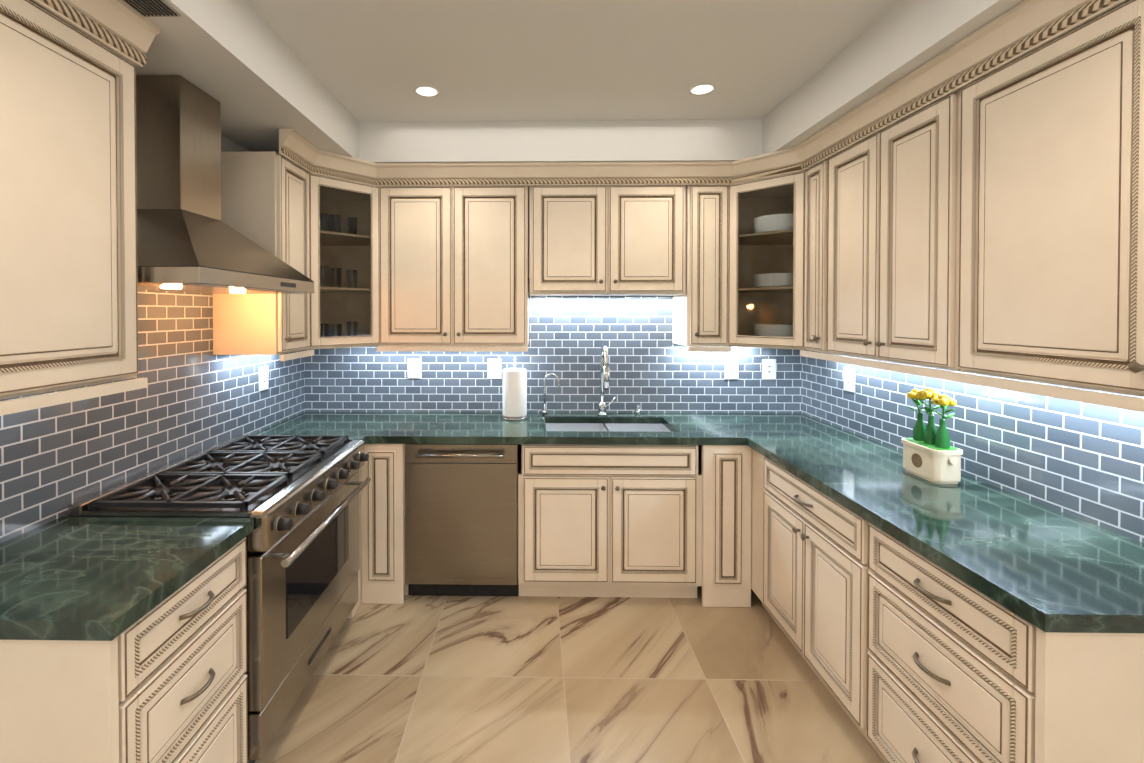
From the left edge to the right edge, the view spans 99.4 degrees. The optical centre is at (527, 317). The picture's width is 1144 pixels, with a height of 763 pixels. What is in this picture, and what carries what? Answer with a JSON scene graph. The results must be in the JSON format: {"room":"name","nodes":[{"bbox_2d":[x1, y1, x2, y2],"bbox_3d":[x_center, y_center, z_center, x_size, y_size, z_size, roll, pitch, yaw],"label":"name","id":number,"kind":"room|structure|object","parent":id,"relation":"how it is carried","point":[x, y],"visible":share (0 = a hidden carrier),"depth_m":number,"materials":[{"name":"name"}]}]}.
{"room":"kitchen","nodes":[
{"label":"kitchen","id":0,"kind":"room"},
{"bbox_2d":[221,135,249,151],"bbox_3d":[-1.588,0.163,0.650,0.120,2.800,5.380,0,1,1],"label":"wall","id":1,"kind":"structure","parent":0,"point":[227,145],"depth_m":2.43,"materials":[{"name":"paint"}]},
{"bbox_2d":[0,0,147,407],"bbox_3d":[-1.349,-0.347,1.185,0.325,1.068,0.597,0,1,1],"label":"upper cabinet","id":2,"kind":"object","parent":1,"relation":"attached to","point":[69,276],"depth_m":1.25,"materials":[{"name":"wood"}]},
{"bbox_2d":[0,289,304,542],"bbox_3d":[-1.507,0.211,1.747,0.006,0.920,2.934,0,1,1],"label":"backsplash","id":3,"kind":"structure","parent":1,"relation":"attached to","point":[193,397],"depth_m":1.92,"materials":[{"name":"tile"}]},
{"bbox_2d":[259,366,267,390],"bbox_3d":[-1.484,0.340,2.721,0.008,0.132,0.092,0,1,1],"label":"electrical outlet","id":4,"kind":"object","parent":3,"relation":"attached to","point":[263,378],"visible":1,"depth_m":2.71,"materials":[{"name":"plastic"}]},
{"bbox_2d":[136,75,313,293],"bbox_3d":[-1.253,-0.497,1.883,0.494,0.784,0.780,0,1,1],"label":"range hood","id":5,"kind":"object","parent":1,"relation":"attached to","point":[188,240],"visible":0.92,"depth_m":1.77,"materials":[{"name":"silver metal"}]},
{"bbox_2d":[213,148,323,359],"bbox_3d":[-1.314,-0.307,2.468,0.353,0.960,0.364,0,1,1],"label":"upper cabinet","id":6,"kind":"object","parent":1,"relation":"attached to","point":[267,198],"depth_m":2.29,"materials":[{"name":"wood"}]},
{"bbox_2d":[528,186,604,426],"bbox_3d":[0.159,0.134,3.253,3.290,2.800,0.120,0,1,1],"label":"wall","id":7,"kind":"structure","parent":0,"point":[529,242],"depth_m":3.19,"materials":[{"name":"paint"}]},
{"bbox_2d":[316,168,379,339],"bbox_3d":[-1.033,-0.336,2.746,0.299,0.885,0.299,0,1,1],"label":"upper cabinet","id":8,"kind":"object","parent":7,"relation":"attached to","point":[347,199],"depth_m":2.87,"materials":[{"name":"wood"}]},
{"bbox_2d":[368,180,463,347],"bbox_3d":[-0.653,-0.314,3.017,0.550,0.960,0.352,0,1,1],"label":"upper cabinet","id":9,"kind":"object","parent":7,"relation":"attached to","point":[422,221],"depth_m":2.87,"materials":[{"name":"wood"}]},
{"bbox_2d":[464,180,531,347],"bbox_3d":[-0.251,-0.314,3.024,0.513,0.960,0.325,0,1,1],"label":"upper cabinet","id":10,"kind":"object","parent":7,"relation":"attached to","point":[496,212],"depth_m":2.86,"materials":[{"name":"wood"}]},
{"bbox_2d":[305,278,801,412],"bbox_3d":[0.158,0.194,3.190,3.278,0.920,0.006,0,1,1],"label":"backsplash","id":11,"kind":"structure","parent":7,"relation":"attached to","point":[654,368],"depth_m":3.19,"materials":[{"name":"tile"}]},
{"bbox_2d":[408,359,421,377],"bbox_3d":[-0.747,0.334,3.199,0.092,0.132,0.008,0,1,1],"label":"electrical outlet","id":12,"kind":"object","parent":11,"relation":"attached to","point":[414,368],"visible":1,"depth_m":3.20,"materials":[{"name":"plastic"}]},
{"bbox_2d":[488,359,500,378],"bbox_3d":[-0.217,0.334,3.191,0.092,0.132,0.008,0,1,1],"label":"electrical outlet","id":13,"kind":"object","parent":11,"relation":"attached to","point":[494,368],"visible":1,"depth_m":3.19,"materials":[{"name":"plastic"}]},
{"bbox_2d":[724,359,738,378],"bbox_3d":[1.338,0.335,3.166,0.092,0.132,0.008,0,1,1],"label":"electrical outlet","id":14,"kind":"object","parent":11,"relation":"attached to","point":[731,368],"visible":1,"depth_m":3.16,"materials":[{"name":"plastic"}]},
{"bbox_2d":[762,359,775,378],"bbox_3d":[1.583,0.335,3.162,0.092,0.132,0.008,0,1,1],"label":"electrical outlet","id":15,"kind":"object","parent":11,"relation":"attached to","point":[768,368],"visible":1,"depth_m":3.16,"materials":[{"name":"plastic"}]},
{"bbox_2d":[532,180,623,295],"bbox_3d":[0.280,-0.469,3.013,0.530,0.650,0.325,0,1,1],"label":"upper cabinet","id":16,"kind":"object","parent":7,"relation":"attached to","point":[578,225],"depth_m":2.85,"materials":[{"name":"wood"}]},
{"bbox_2d":[624,180,687,295],"bbox_3d":[0.675,-0.469,3.007,0.530,0.650,0.325,0,1,1],"label":"upper cabinet","id":17,"kind":"object","parent":7,"relation":"attached to","point":[655,211],"depth_m":2.85,"materials":[{"name":"wood"}]},
{"bbox_2d":[672,180,743,347],"bbox_3d":[1.093,-0.313,2.988,0.287,0.960,0.353,0,1,1],"label":"upper cabinet","id":18,"kind":"object","parent":7,"relation":"attached to","point":[700,318],"depth_m":2.84,"materials":[{"name":"wood"}]},
{"bbox_2d":[728,168,795,339],"bbox_3d":[1.333,-0.336,2.707,0.299,0.885,0.299,0,1,1],"label":"upper cabinet","id":19,"kind":"object","parent":7,"relation":"attached to","point":[761,201],"depth_m":2.84,"materials":[{"name":"wood"}]},
{"bbox_2d":[255,586,883,762],"bbox_3d":[0.117,1.593,0.639,3.490,0.060,5.340,0,1,1],"label":"floor","id":20,"kind":"structure","parent":0,"point":[466,679],"depth_m":2.01,"materials":[{"name":"tile"}]},
{"bbox_2d":[0,537,247,762],"bbox_3d":[-1.206,1.121,1.308,0.616,0.868,0.506,0,1,1],"label":"base cabinet","id":21,"kind":"object","parent":20,"relation":"on","point":[171,687],"depth_m":1.15,"materials":[{"name":"wood"}]},
{"bbox_2d":[0,517,253,640],"bbox_3d":[-1.196,0.665,1.296,0.627,0.040,0.522,0,1,1],"label":"countertop","id":22,"kind":"structure","parent":21,"relation":"on","point":[62,578],"depth_m":1.25,"materials":[{"name":"green stone"}]},
{"bbox_2d":[68,435,370,762],"bbox_3d":[-1.137,1.072,2.019,0.698,0.948,0.906,0,1,1],"label":"range","id":23,"kind":"object","parent":20,"relation":"on","point":[296,498],"visible":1,"depth_m":1.80,"materials":[{"name":"silver metal"}]},
{"bbox_2d":[356,444,408,610],"bbox_3d":[-0.775,1.103,2.895,0.230,0.868,0.631,0,1,1],"label":"base cabinet","id":24,"kind":"object","parent":20,"relation":"on","point":[381,573],"depth_m":2.59,"materials":[{"name":"wood"}]},
{"bbox_2d":[348,436,363,440],"bbox_3d":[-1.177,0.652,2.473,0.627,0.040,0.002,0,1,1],"label":"countertop","id":25,"kind":"structure","parent":24,"relation":"on","point":[349,437],"depth_m":2.55,"materials":[{"name":"green stone"}]},
{"bbox_2d":[405,444,518,595],"bbox_3d":[-0.353,1.105,2.850,0.608,0.865,0.623,0,1,1],"label":"dishwasher","id":26,"kind":"object","parent":20,"relation":"on","point":[461,519],"visible":0.9,"depth_m":2.59,"materials":[{"name":"silver metal"}]},
{"bbox_2d":[518,444,699,597],"bbox_3d":[0.447,1.188,2.884,0.982,0.699,0.615,0,1,1],"label":"base cabinet","id":27,"kind":"object","parent":20,"relation":"on","point":[594,520],"depth_m":2.58,"materials":[{"name":"wood"}]},
{"bbox_2d":[672,445,747,606],"bbox_3d":[1.067,1.104,2.865,0.258,0.868,0.631,0,1,1],"label":"base cabinet","id":28,"kind":"object","parent":20,"relation":"on","point":[723,469],"depth_m":2.56,"materials":[{"name":"wood"}]},
{"bbox_2d":[253,412,859,445],"bbox_3d":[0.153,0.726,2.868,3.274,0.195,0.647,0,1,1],"label":"countertop","id":29,"kind":"structure","parent":28,"relation":"on","point":[376,427],"depth_m":2.80,"materials":[{"name":"green stone"}]},
{"bbox_2d":[501,359,527,420],"bbox_3d":[-0.080,0.440,3.030,0.170,0.371,0.170,0,1,1],"label":"paper towel holder","id":30,"kind":"object","parent":29,"relation":"on","point":[514,393],"visible":1,"depth_m":2.96,"materials":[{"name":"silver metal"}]},
{"bbox_2d":[537,373,559,414],"bbox_3d":[0.137,0.489,3.118,0.144,0.271,0.045,0,1,1],"label":"tap","id":31,"kind":"object","parent":29,"relation":"on","point":[544,411],"visible":1,"depth_m":3.11,"materials":[{"name":"silver metal"}]},
{"bbox_2d":[598,344,616,415],"bbox_3d":[0.510,0.394,3.020,0.120,0.462,0.229,0,1,1],"label":"faucet","id":32,"kind":"object","parent":29,"relation":"on","point":[604,375],"visible":1,"depth_m":3.08,"materials":[{"name":"silver metal"}]},
{"bbox_2d":[635,404,639,414],"bbox_3d":[0.712,0.589,3.102,0.034,0.070,0.058,0,1,1],"label":"soap pump","id":33,"kind":"object","parent":29,"relation":"on","point":[637,411],"visible":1,"depth_m":3.10,"materials":[{"name":"silver metal"}]},
{"bbox_2d":[748,446,863,730],"bbox_3d":[1.472,1.112,2.119,0.619,0.868,0.927,0,1,1],"label":"base cabinet","id":34,"kind":"object","parent":20,"relation":"on","point":[806,548],"depth_m":1.97,"materials":[{"name":"wood"}]},
{"bbox_2d":[860,519,1143,762],"bbox_3d":[1.462,1.120,1.400,0.617,0.868,0.655,0,1,1],"label":"base cabinet","id":35,"kind":"object","parent":20,"relation":"on","point":[908,654],"depth_m":1.24,"materials":[{"name":"wood"}]},
{"bbox_2d":[744,432,1143,632],"bbox_3d":[1.459,0.660,1.787,0.627,0.040,1.470,0,1,1],"label":"countertop","id":36,"kind":"structure","parent":35,"relation":"on","point":[1042,568],"depth_m":1.44,"materials":[{"name":"green stone"}]},
{"bbox_2d":[901,387,962,483],"bbox_3d":[1.623,0.458,1.942,0.120,0.359,0.210,0,1,1],"label":"flower pot","id":37,"kind":"object","parent":36,"relation":"on","point":[930,454],"visible":1,"depth_m":1.90,"materials":[{"name":"ceramic"}]},
{"bbox_2d":[31,0,1125,171],"bbox_3d":[0.117,-1.057,0.609,3.290,0.360,5.140,0,1,1],"label":"ceiling","id":38,"kind":"structure","parent":0,"point":[563,80],"depth_m":2.08,"materials":[{"name":"paint"}]},
{"bbox_2d":[122,0,180,16],"bbox_3d":[-1.072,-0.876,1.036,0.110,0.010,0.750,0,1,1],"label":"ceiling vent","id":39,"kind":"object","parent":38,"relation":"in","point":[153,8],"visible":1,"depth_m":1.37,"materials":[{"name":"metal"}]},
{"bbox_2d":[414,85,438,96],"bbox_3d":[-0.500,-1.125,2.399,0.124,0.004,0.124,0,1,1],"label":"recessed light","id":40,"kind":"object","parent":38,"relation":"in","point":[428,91],"visible":1,"depth_m":2.39,"materials":[{"name":"white glass"}]},
{"bbox_2d":[689,83,715,95],"bbox_3d":[0.860,-1.125,2.377,0.124,0.004,0.124,0,1,1],"label":"recessed light","id":41,"kind":"object","parent":38,"relation":"in","point":[699,89],"visible":1,"depth_m":2.37,"materials":[{"name":"white glass"}]},
{"bbox_3d":[1.822,0.164,0.596,0.120,2.800,5.380,0,1,1],"label":"wall","id":42,"kind":"structure","parent":0,"visible":0},
{"bbox_2d":[788,124,831,359],"bbox_3d":[1.606,-0.361,2.445,0.354,1.068,0.313,0,1,1],"label":"upper cabinet","id":43,"kind":"object","parent":42,"relation":"attached to","point":[813,184],"depth_m":2.45,"materials":[{"name":"wood"}]},
{"bbox_2d":[832,108,859,363],"bbox_3d":[1.617,-0.358,2.177,0.325,1.068,0.483,0,1,1],"label":"upper cabinet","id":44,"kind":"object","parent":42,"relation":"attached to","point":[846,134],"depth_m":2.20,"materials":[{"name":"wood"}]},
{"bbox_2d":[860,68,927,371],"bbox_3d":[1.611,-0.354,1.811,0.325,1.068,0.505,0,1,1],"label":"upper cabinet","id":45,"kind":"object","parent":42,"relation":"attached to","point":[894,158],"depth_m":1.90,"materials":[{"name":"wood"}]},
{"bbox_2d":[802,350,1143,542],"bbox_3d":[1.783,0.207,2.102,0.006,0.920,2.119,0,1,1],"label":"backsplash","id":46,"kind":"structure","parent":42,"relation":"attached to","point":[1082,460],"depth_m":1.74,"materials":[{"name":"tile"}]},
{"bbox_2d":[844,367,854,392],"bbox_3d":[1.785,0.340,2.679,0.008,0.132,0.092,0,1,1],"label":"electrical outlet","id":47,"kind":"object","parent":46,"relation":"attached to","point":[849,378],"visible":1,"depth_m":2.67,"materials":[{"name":"plastic"}]},
{"bbox_2d":[928,0,1143,403],"bbox_3d":[1.604,-0.349,1.392,0.325,1.068,0.637,0,1,1],"label":"upper cabinet","id":48,"kind":"object","parent":42,"relation":"attached to","point":[984,222],"depth_m":1.35,"materials":[{"name":"wood"}]}
]}

